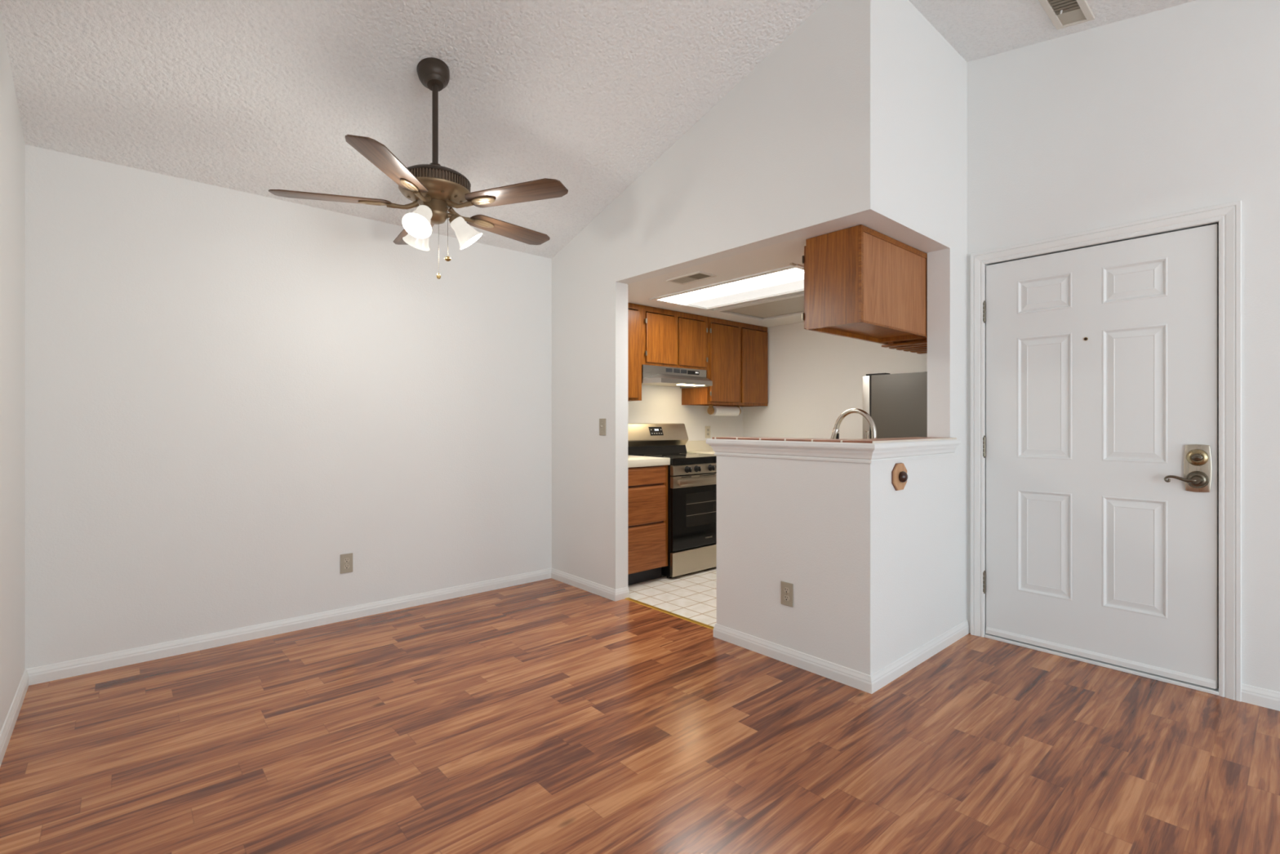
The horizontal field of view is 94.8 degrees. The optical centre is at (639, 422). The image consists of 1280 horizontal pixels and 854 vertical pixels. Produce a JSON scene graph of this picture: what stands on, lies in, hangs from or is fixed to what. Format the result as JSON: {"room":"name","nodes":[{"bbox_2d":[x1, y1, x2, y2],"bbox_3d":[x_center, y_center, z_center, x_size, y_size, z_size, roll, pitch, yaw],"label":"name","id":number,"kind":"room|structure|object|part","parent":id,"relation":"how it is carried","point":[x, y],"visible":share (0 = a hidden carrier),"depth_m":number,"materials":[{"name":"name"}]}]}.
{"room":"empty living room","nodes":[
{"label":"empty living room","id":0,"kind":"room"},
{"bbox_2d":[0,11,25,732],"bbox_3d":[0.167,-0.455,-0.758,0.100,3.410,9.042,0,0,-41],"label":"wall","id":1,"kind":"structure","parent":0,"point":[12,145],"depth_m":2.36,"materials":[{"name":"white paint"}]},
{"bbox_2d":[0,669,28,766],"bbox_3d":[0.210,1.153,-0.721,0.013,0.074,9.042,0,0,-41],"label":"baseboard","id":2,"kind":"structure","parent":1,"relation":"attached to","point":[9,724],"depth_m":2.30,"materials":[{"name":"white paint"}]},
{"bbox_2d":[25,144,742,668],"bbox_3d":[-0.897,-0.080,4.399,5.326,2.660,0.100,0,0,-41],"label":"wall","id":3,"kind":"structure","parent":0,"point":[231,395],"depth_m":3.26,"materials":[{"name":"white paint"}]},
{"bbox_2d":[25,568,551,685],"bbox_3d":[-1.729,1.153,3.590,2.809,0.074,0.013,0,0,-41],"label":"baseboard","id":4,"kind":"structure","parent":3,"relation":"attached to","point":[39,674],"depth_m":3.24,"materials":[{"name":"white paint"}]},
{"bbox_2d":[340,552,352,573],"bbox_3d":[-1.772,0.849,3.554,0.070,0.115,0.009,0,0,-41],"label":"wall outlet","id":5,"kind":"object","parent":3,"relation":"attached to","point":[346,559],"visible":1,"depth_m":3.55,"materials":[{"name":"beige plastic"}]},
{"bbox_2d":[343,557,349,562],"bbox_3d":[-1.771,0.830,3.552,0.033,0.025,0.004,0,0,-41],"label":"receptacle","id":6,"kind":"object","parent":5,"relation":"attached to","point":[345,559],"depth_m":3.55,"materials":[{"name":"beige plastic"}]},
{"bbox_2d":[343,564,349,568],"bbox_3d":[-1.771,0.869,3.552,0.033,0.025,0.004,0,0,-41],"label":"receptacle","id":7,"kind":"object","parent":5,"relation":"attached to","point":[345,566],"depth_m":3.55,"materials":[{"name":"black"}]},
{"bbox_2d":[627,302,641,400],"bbox_3d":[-0.284,-0.559,4.649,0.529,0.765,0.335,0,0,-41],"label":"upper cabinet","id":8,"kind":"object","parent":3,"relation":"attached to","point":[634,311],"visible":0.32,"depth_m":4.64,"materials":[{"name":"brown wood"}]},
{"bbox_2d":[641,305,707,369],"bbox_3d":[0.208,-0.705,5.079,0.774,0.475,0.342,0,0,-41],"label":"upper cabinet","id":9,"kind":"object","parent":3,"relation":"attached to","point":[669,338],"visible":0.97,"depth_m":4.93,"materials":[{"name":"brown wood"}]},
{"bbox_3d":[0.178,-0.688,4.845,0.342,0.400,0.017,0,0,-41],"label":"door","id":10,"kind":"part","parent":9,"relation":"part of","materials":[{"name":"brown wood"}]},
{"bbox_3d":[0.458,-0.688,5.092,0.333,0.400,0.017,0,0,-41],"label":"door","id":11,"kind":"part","parent":9,"relation":"part of","materials":[{"name":"brown wood"}]},
{"bbox_2d":[641,364,712,388],"bbox_3d":[0.243,-0.392,5.030,0.752,0.147,0.458,0,0,-41],"label":"range hood","id":12,"kind":"object","parent":3,"relation":"attached to","point":[658,375],"visible":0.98,"depth_m":4.90,"materials":[{"name":"grey metal"}]},
{"bbox_3d":[0.305,-0.433,4.960,0.752,0.063,0.004,0,0,-41],"label":"control panel","id":13,"kind":"part","parent":12,"relation":"part of","materials":[{"name":"grey metal"}]},
{"bbox_3d":[0.463,-0.433,5.096,0.142,0.032,0.004,0,0,-41],"label":"switch panel","id":14,"kind":"part","parent":12,"relation":"part of","materials":[{"name":"black plastic"}]},
{"bbox_2d":[705,426,710,438],"bbox_3d":[0.657,0.090,5.697,0.070,0.115,0.009,0,0,-41],"label":"wall outlet","id":15,"kind":"object","parent":3,"relation":"attached to","point":[707,428],"visible":1,"depth_m":5.69,"materials":[{"name":"beige plastic"}]},
{"bbox_2d":[681,316,768,406],"bbox_3d":[0.831,-0.553,5.628,0.883,0.777,0.342,0,0,-41],"label":"upper cabinet","id":16,"kind":"object","parent":3,"relation":"attached to","point":[737,353],"visible":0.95,"depth_m":5.46,"materials":[{"name":"brown wood"}]},
{"bbox_2d":[707,404,741,414],"bbox_3d":[0.804,-0.120,5.597,0.404,0.088,0.072,0,0,-41],"label":"paper towel holder","id":17,"kind":"object","parent":16,"relation":"attached to","point":[710,410],"visible":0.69,"depth_m":5.46,"materials":[{"name":"brown wood"}]},
{"bbox_2d":[711,405,739,415],"bbox_3d":[0.808,-0.112,5.600,0.340,0.092,0.092,0,0,-41],"label":"paper towel roll","id":18,"kind":"object","parent":17,"relation":"on","point":[718,410],"visible":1,"depth_m":5.56,"materials":[{"name":"white paper"}]},
{"bbox_3d":[0.783,-0.539,5.379,0.412,0.698,0.017,0,0,-41],"label":"door","id":19,"kind":"part","parent":16,"relation":"part of","materials":[{"name":"brown wood"}]},
{"bbox_3d":[1.107,-0.539,5.665,0.388,0.698,0.017,0,0,-41],"label":"door","id":20,"kind":"part","parent":16,"relation":"part of","materials":[{"name":"brown wood"}]},
{"bbox_2d":[0,0,1195,258],"bbox_3d":[1.677,-1.718,0.574,4.126,0.976,9.242,0,0,-41],"label":"ceiling","id":21,"kind":"structure","parent":0,"point":[257,97],"depth_m":2.77,"materials":[{"name":"white paint"}]},
{"bbox_2d":[268,57,568,279],"bbox_3d":[-0.936,-1.152,2.729,1.273,0.993,1.269,0,0,-41],"label":"ceiling fan","id":22,"kind":"object","parent":21,"relation":"hanging from","point":[437,188],"visible":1,"depth_m":2.60,"materials":[{"name":"brown wood"}]},
{"bbox_3d":[-1.347,-0.986,2.582,0.480,0.028,0.141,0,0,-15],"label":"blade","id":23,"kind":"part","parent":22,"relation":"part of","materials":[{"name":"brown wood"}]},
{"bbox_3d":[-0.960,-0.986,2.267,0.141,0.028,0.480,0,0,3],"label":"blade","id":24,"kind":"part","parent":22,"relation":"part of","materials":[{"name":"brown wood"}]},
{"bbox_3d":[-1.168,-0.986,3.048,0.141,0.028,0.480,0,0,-33],"label":"blade","id":25,"kind":"part","parent":22,"relation":"part of","materials":[{"name":"brown wood"}]},
{"bbox_3d":[-1.047,-0.882,2.775,0.127,0.146,0.142,0,0,-41],"label":"lamp shade","id":26,"kind":"part","parent":22,"relation":"part of","materials":[{"name":"white glass"}]},
{"bbox_3d":[-0.956,-0.882,2.547,0.136,0.146,0.131,0,0,-41],"label":"lamp shade","id":27,"kind":"part","parent":22,"relation":"part of","materials":[{"name":"white glass"}]},
{"bbox_3d":[-0.954,-0.904,2.575,0.058,0.073,0.054,0,0,-41],"label":"bulb","id":28,"kind":"part","parent":22,"relation":"part of","materials":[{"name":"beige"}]},
{"bbox_3d":[-0.937,-1.034,2.691,0.312,0.056,0.312,0,0,-41],"label":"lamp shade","id":29,"kind":"part","parent":22,"relation":"part of","materials":[{"name":"brown metal"}]},
{"bbox_3d":[-0.918,-0.797,2.682,0.003,0.237,0.003,0,0,26],"label":"pull chain","id":30,"kind":"part","parent":22,"relation":"part of","materials":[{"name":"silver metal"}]},
{"bbox_3d":[-0.918,-0.668,2.682,0.019,0.027,0.019,0,0,-41],"label":"pull knob","id":31,"kind":"part","parent":22,"relation":"part of","materials":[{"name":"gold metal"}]},
{"bbox_3d":[-0.876,-0.865,2.683,0.003,0.218,0.003,0,0,26],"label":"pull chain","id":32,"kind":"part","parent":22,"relation":"part of","materials":[{"name":"silver metal"}]},
{"bbox_3d":[-0.876,-0.748,2.683,0.030,0.024,0.030,0,0,-41],"label":"pull knob","id":33,"kind":"part","parent":22,"relation":"part of","materials":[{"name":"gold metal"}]},
{"bbox_3d":[-0.803,-0.882,2.737,0.141,0.146,0.125,0,0,-41],"label":"lamp shade","id":34,"kind":"part","parent":22,"relation":"part of","materials":[{"name":"white glass"}]},
{"bbox_3d":[-0.669,-0.986,3.021,0.141,0.028,0.480,0,0,39],"label":"blade","id":35,"kind":"part","parent":22,"relation":"part of","materials":[{"name":"brown wood"}]},
{"bbox_3d":[-0.540,-0.986,2.538,0.480,0.028,0.141,0,0,21],"label":"blade","id":36,"kind":"part","parent":22,"relation":"part of","materials":[{"name":"brown wood"}]},
{"bbox_2d":[1038,0,1094,30],"bbox_3d":[1.980,-1.951,2.744,0.400,0.038,0.153,0,0,-41],"label":"ceiling vent","id":37,"kind":"object","parent":21,"relation":"in","point":[1062,13],"visible":1,"depth_m":2.79,"materials":[{"name":"white metal"}]},
{"bbox_2d":[0,566,1279,853],"bbox_3d":[2.122,1.220,0.900,5.226,0.060,9.142,0,0,-41],"label":"floor","id":38,"kind":"structure","parent":0,"point":[547,716],"depth_m":2.15,"materials":[{"name":"laminate"}]},
{"bbox_2d":[627,465,667,585],"bbox_3d":[-0.186,0.756,4.530,0.523,0.868,0.641,0,0,-41],"label":"base cabinet","id":39,"kind":"object","parent":38,"relation":"on","point":[647,486],"visible":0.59,"depth_m":4.33,"materials":[{"name":"brown wood"}]},
{"bbox_3d":[0.010,0.916,4.287,0.478,0.328,0.018,0,0,-41],"label":"drawer","id":40,"kind":"part","parent":39,"relation":"part of","materials":[{"name":"brown wood"}]},
{"bbox_3d":[0.010,0.603,4.287,0.478,0.270,0.018,0,0,-41],"label":"drawer","id":41,"kind":"part","parent":39,"relation":"part of","materials":[{"name":"brown wood"}]},
{"bbox_3d":[0.010,0.391,4.287,0.478,0.122,0.018,0,0,-41],"label":"drawer","id":42,"kind":"part","parent":39,"relation":"part of","materials":[{"name":"brown wood"}]},
{"bbox_2d":[627,455,670,467],"bbox_3d":[-0.182,0.245,4.527,0.527,0.150,0.651,0,0,-41],"label":"countertop","id":43,"kind":"structure","parent":39,"relation":"on","point":[633,460],"depth_m":4.34,"materials":[{"name":"beige laminate"}]},
{"bbox_2d":[625,597,713,629],"bbox_3d":[0.200,1.188,3.659,0.035,0.004,0.874,0,0,-41],"label":"threshold","id":44,"kind":"object","parent":38,"relation":"on","point":[627,598],"visible":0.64,"depth_m":3.66,"materials":[{"name":"gold metal"}]},
{"bbox_2d":[627,423,716,577],"bbox_3d":[0.325,0.598,4.929,0.759,1.184,0.719,0,0,-41],"label":"range","id":45,"kind":"object","parent":38,"relation":"on","point":[691,477],"visible":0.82,"depth_m":4.64,"materials":[{"name":"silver metal"}]},
{"bbox_2d":[628,452,716,465],"bbox_3d":[0.336,0.297,4.916,0.759,0.054,0.596,0,0,-41],"label":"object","id":46,"kind":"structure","parent":45,"relation":"in","point":[676,458],"depth_m":4.72,"materials":[{"name":"white"}]},
{"bbox_3d":[0.377,0.361,4.528,0.052,0.052,0.049,0,0,-41],"label":"knob","id":47,"kind":"part","parent":45,"relation":"part of","materials":[{"name":"black plastic"}]},
{"bbox_3d":[0.521,1.077,4.707,0.755,0.181,0.030,0,0,-41],"label":"storage drawer","id":48,"kind":"part","parent":45,"relation":"part of","materials":[{"name":"silver metal"}]},
{"bbox_3d":[0.521,0.737,4.707,0.751,0.478,0.030,0,0,-41],"label":"oven door","id":49,"kind":"part","parent":45,"relation":"part of","materials":[{"name":"black glass"}]},
{"bbox_3d":[0.522,0.454,4.706,0.751,0.088,0.033,0,0,-41],"label":"door trim","id":50,"kind":"part","parent":45,"relation":"part of","materials":[{"name":"silver metal"}]},
{"bbox_3d":[0.523,0.363,4.705,0.751,0.078,0.036,0,0,-41],"label":"control panel","id":51,"kind":"part","parent":45,"relation":"part of","materials":[{"name":"silver metal"}]},
{"bbox_3d":[0.546,0.453,4.678,0.689,0.050,0.050,0,0,-41],"label":"handle","id":52,"kind":"part","parent":45,"relation":"part of","materials":[{"name":"silver metal"}]},
{"bbox_3d":[0.456,0.361,4.598,0.052,0.052,0.049,0,0,-41],"label":"knob","id":53,"kind":"part","parent":45,"relation":"part of","materials":[{"name":"black plastic"}]},
{"bbox_3d":[0.577,0.361,4.705,0.052,0.052,0.049,0,0,-41],"label":"knob","id":54,"kind":"part","parent":45,"relation":"part of","materials":[{"name":"black plastic"}]},
{"bbox_2d":[862,371,927,439],"bbox_3d":[2.122,0.417,4.255,0.668,1.546,0.735,0,0,-41],"label":"refrigerator","id":55,"kind":"object","parent":38,"relation":"on","point":[896,404],"visible":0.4,"depth_m":4.12,"materials":[{"name":"grey metal"}]},
{"bbox_3d":[1.897,-0.097,4.510,0.664,0.490,0.057,0,0,-41],"label":"door","id":56,"kind":"part","parent":55,"relation":"part of","materials":[{"name":"silver metal"}]},
{"bbox_3d":[0.925,0.756,5.520,0.906,0.868,0.625,0,0,-41],"label":"base cabinet","id":57,"kind":"object","parent":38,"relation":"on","visible":0},
{"bbox_2d":[685,440,715,453],"bbox_3d":[0.932,0.245,5.510,0.909,0.150,0.651,0,0,-41],"label":"countertop","id":58,"kind":"structure","parent":57,"relation":"on","point":[695,446],"depth_m":5.55,"materials":[{"name":"beige laminate"}]},
{"bbox_3d":[1.337,0.756,3.433,1.353,0.868,0.577,0,0,-41],"label":"base cabinet","id":59,"kind":"object","parent":38,"relation":"on","visible":0},
{"bbox_3d":[1.332,0.372,3.441,1.360,0.195,0.602,0,0,-41],"label":"countertop","id":60,"kind":"structure","parent":59,"relation":"on","visible":0},
{"bbox_2d":[831,408,876,439],"bbox_3d":[1.179,0.099,3.225,0.090,0.357,0.289,0,0,-41],"label":"kitchen faucet","id":61,"kind":"object","parent":60,"relation":"on","point":[835,435],"visible":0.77,"depth_m":3.19,"materials":[{"name":"silver metal"}]},
{"bbox_3d":[1.254,0.120,3.170,0.051,0.156,0.078,0,0,-41],"label":"handle","id":62,"kind":"part","parent":61,"relation":"part of","materials":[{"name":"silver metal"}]},
{"bbox_2d":[551,0,950,675],"bbox_3d":[0.493,-0.405,3.848,0.890,3.309,2.566,0,0,-41],"label":"wall","id":63,"kind":"structure","parent":0,"point":[764,166],"depth_m":3.07,"materials":[{"name":"white paint"}]},
{"bbox_2d":[599,418,605,435],"bbox_3d":[-0.263,0.029,4.034,0.023,0.115,0.070,0,0,-41],"label":"light switch","id":64,"kind":"object","parent":63,"relation":"attached to","point":[602,421],"visible":1,"depth_m":4.03,"materials":[{"name":"beige plastic"}]},
{"bbox_2d":[615,586,629,600],"bbox_3d":[-0.123,1.153,3.966,0.123,0.074,0.013,0,0,-41],"label":"baseboard","id":65,"kind":"structure","parent":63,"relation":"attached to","point":[621,593],"depth_m":3.96,"materials":[{"name":"white paint"}]},
{"bbox_2d":[781,581,793,607],"bbox_3d":[0.729,0.850,2.920,0.009,0.115,0.070,0,0,-41],"label":"wall outlet","id":66,"kind":"object","parent":63,"relation":"attached to","point":[787,588],"visible":1,"depth_m":2.92,"materials":[{"name":"beige plastic"}]},
{"bbox_2d":[783,586,789,592],"bbox_3d":[0.728,0.831,2.918,0.004,0.025,0.033,0,0,-41],"label":"receptacle","id":67,"kind":"object","parent":66,"relation":"attached to","point":[786,589],"depth_m":2.92,"materials":[{"name":"beige plastic"}]},
{"bbox_2d":[783,595,789,600],"bbox_3d":[0.728,0.870,2.918,0.004,0.025,0.033,0,0,-41],"label":"receptacle","id":68,"kind":"object","parent":66,"relation":"attached to","point":[786,597],"depth_m":2.92,"materials":[{"name":"beige plastic"}]},
{"bbox_2d":[713,623,871,693],"bbox_3d":[0.717,1.153,2.931,0.013,0.074,0.922,0,0,-41],"label":"baseboard","id":69,"kind":"structure","parent":63,"relation":"attached to","point":[842,674],"depth_m":2.87,"materials":[{"name":"white paint"}]},
{"bbox_2d":[706,436,960,462],"bbox_3d":[1.048,0.129,3.223,0.954,0.098,0.979,0,0,-41],"label":"breakfast bar ledge","id":70,"kind":"object","parent":63,"relation":"on","point":[891,449],"visible":1,"depth_m":2.86,"materials":[{"name":"white paint"}]},
{"bbox_2d":[627,222,927,327],"bbox_3d":[1.039,-1.044,4.409,2.207,0.200,2.446,0,0,-41],"label":"ceiling","id":71,"kind":"structure","parent":0,"point":[780,255],"depth_m":3.71,"materials":[{"name":"white paint"}]},
{"bbox_2d":[666,271,716,284],"bbox_3d":[0.332,-0.941,3.830,0.159,0.009,0.305,0,0,-41],"label":"ceiling vent","id":72,"kind":"object","parent":71,"relation":"in","point":[697,276],"visible":1,"depth_m":3.81,"materials":[{"name":"beige metal"}]},
{"bbox_2d":[648,262,804,320],"bbox_3d":[1.016,-1.009,4.441,1.460,0.150,1.315,0,0,-41],"label":"kitchen ceiling light","id":73,"kind":"object","parent":71,"relation":"attached to","point":[739,295],"visible":0.68,"depth_m":4.40,"materials":[{"name":"white paint"}]},
{"bbox_3d":[0.745,-0.951,4.201,0.566,0.006,1.235,0,0,-41],"label":"lit panel","id":74,"kind":"part","parent":73,"relation":"part of","materials":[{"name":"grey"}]},
{"bbox_3d":[1.300,-0.957,4.690,0.625,0.005,1.235,0,0,-41],"label":"unlit panel","id":75,"kind":"part","parent":73,"relation":"part of","materials":[{"name":"beige plastic"}]},
{"bbox_2d":[742,321,927,439],"bbox_3d":[1.944,-0.080,5.128,0.100,2.660,2.566,0,0,-41],"label":"wall","id":76,"kind":"structure","parent":0,"point":[814,377],"depth_m":5.41,"materials":[{"name":"white paint"}]},
{"bbox_2d":[844,0,967,628],"bbox_3d":[1.434,-0.455,3.047,1.217,3.410,0.120,0,0,-41],"label":"wall","id":77,"kind":"structure","parent":0,"point":[906,85],"depth_m":2.99,"materials":[{"name":"white paint"}]},
{"bbox_2d":[801,224,927,342],"bbox_3d":[1.230,-0.709,3.171,0.770,0.464,0.330,0,0,-41],"label":"upper cabinet","id":78,"kind":"object","parent":77,"relation":"attached to","point":[862,282],"visible":0.98,"depth_m":2.96,"materials":[{"name":"brown wood"}]},
{"bbox_3d":[0.990,-0.700,3.160,0.364,0.429,0.017,0,0,-41],"label":"door","id":79,"kind":"part","parent":78,"relation":"part of","materials":[{"name":"brown wood"}]},
{"bbox_3d":[1.146,-0.709,3.266,0.769,0.464,0.018,0,0,-41],"label":"frame","id":80,"kind":"part","parent":78,"relation":"part of","materials":[{"name":"brown wood"}]},
{"bbox_3d":[1.335,-0.710,3.052,0.770,0.462,0.014,0,0,-41],"label":"edge moulding","id":81,"kind":"part","parent":78,"relation":"part of","materials":[{"name":"brown wood"}]},
{"bbox_3d":[1.334,-0.712,3.053,0.733,0.458,0.006,0,0,-41],"label":"panel","id":82,"kind":"part","parent":78,"relation":"part of","materials":[{"name":"brown wood"}]},
{"bbox_2d":[891,462,907,490],"bbox_3d":[1.233,0.254,2.761,0.136,0.128,0.042,0,0,-41],"label":"wall hook","id":83,"kind":"object","parent":77,"relation":"attached to","point":[899,473],"visible":1,"depth_m":2.75,"materials":[{"name":"brown wood"}]},
{"bbox_3d":[1.237,0.254,2.757,0.053,0.053,0.030,0,0,-41],"label":"knob","id":84,"kind":"part","parent":83,"relation":"part of","materials":[{"name":"brown wood"}]},
{"bbox_2d":[879,337,927,353],"bbox_3d":[1.766,-0.701,3.644,0.649,0.481,0.330,0,0,-41],"label":"upper cabinet","id":85,"kind":"object","parent":77,"relation":"attached to","point":[914,345],"visible":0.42,"depth_m":3.56,"materials":[{"name":"brown wood"}]},
{"bbox_2d":[870,619,969,693],"bbox_3d":[1.436,1.153,2.960,1.130,0.074,0.013,0,0,-41],"label":"baseboard","id":86,"kind":"structure","parent":77,"relation":"attached to","point":[880,678],"depth_m":2.89,"materials":[{"name":"white paint"}]},
{"bbox_2d":[967,0,1279,692],"bbox_3d":[4.074,-0.455,0.914,0.120,3.410,6.581,0,0,-41],"label":"wall","id":87,"kind":"structure","parent":0,"point":[1175,109],"depth_m":2.70,"materials":[{"name":"white paint"}]},
{"bbox_2d":[970,200,1241,701],"bbox_3d":[2.250,0.120,2.944,0.190,2.139,1.068,0,0,-41],"label":"door","id":88,"kind":"structure","parent":87,"relation":"in","point":[1106,362],"depth_m":2.85,"materials":[{"name":"white paint"}]},
{"bbox_3d":[2.239,1.182,2.933,0.062,0.016,0.930,0,0,-41],"label":"sill","id":89,"kind":"part","parent":88,"relation":"part of","materials":[{"name":"white paint"}]},
{"bbox_3d":[2.420,0.253,2.625,0.022,0.033,0.122,0,0,-41],"label":"lever","id":90,"kind":"part","parent":88,"relation":"part of","materials":[{"name":"silver metal"}]},
{"bbox_3d":[2.485,0.203,2.622,0.013,0.213,0.092,0,0,-41],"label":"lock plate","id":91,"kind":"part","parent":88,"relation":"part of","materials":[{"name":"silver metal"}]},
{"bbox_2d":[1241,683,1279,711],"bbox_3d":[4.350,1.153,0.501,0.013,0.074,5.395,0,0,-41],"label":"baseboard","id":92,"kind":"structure","parent":87,"relation":"attached to","point":[1256,695],"depth_m":2.47,"materials":[{"name":"white paint"}]}
]}

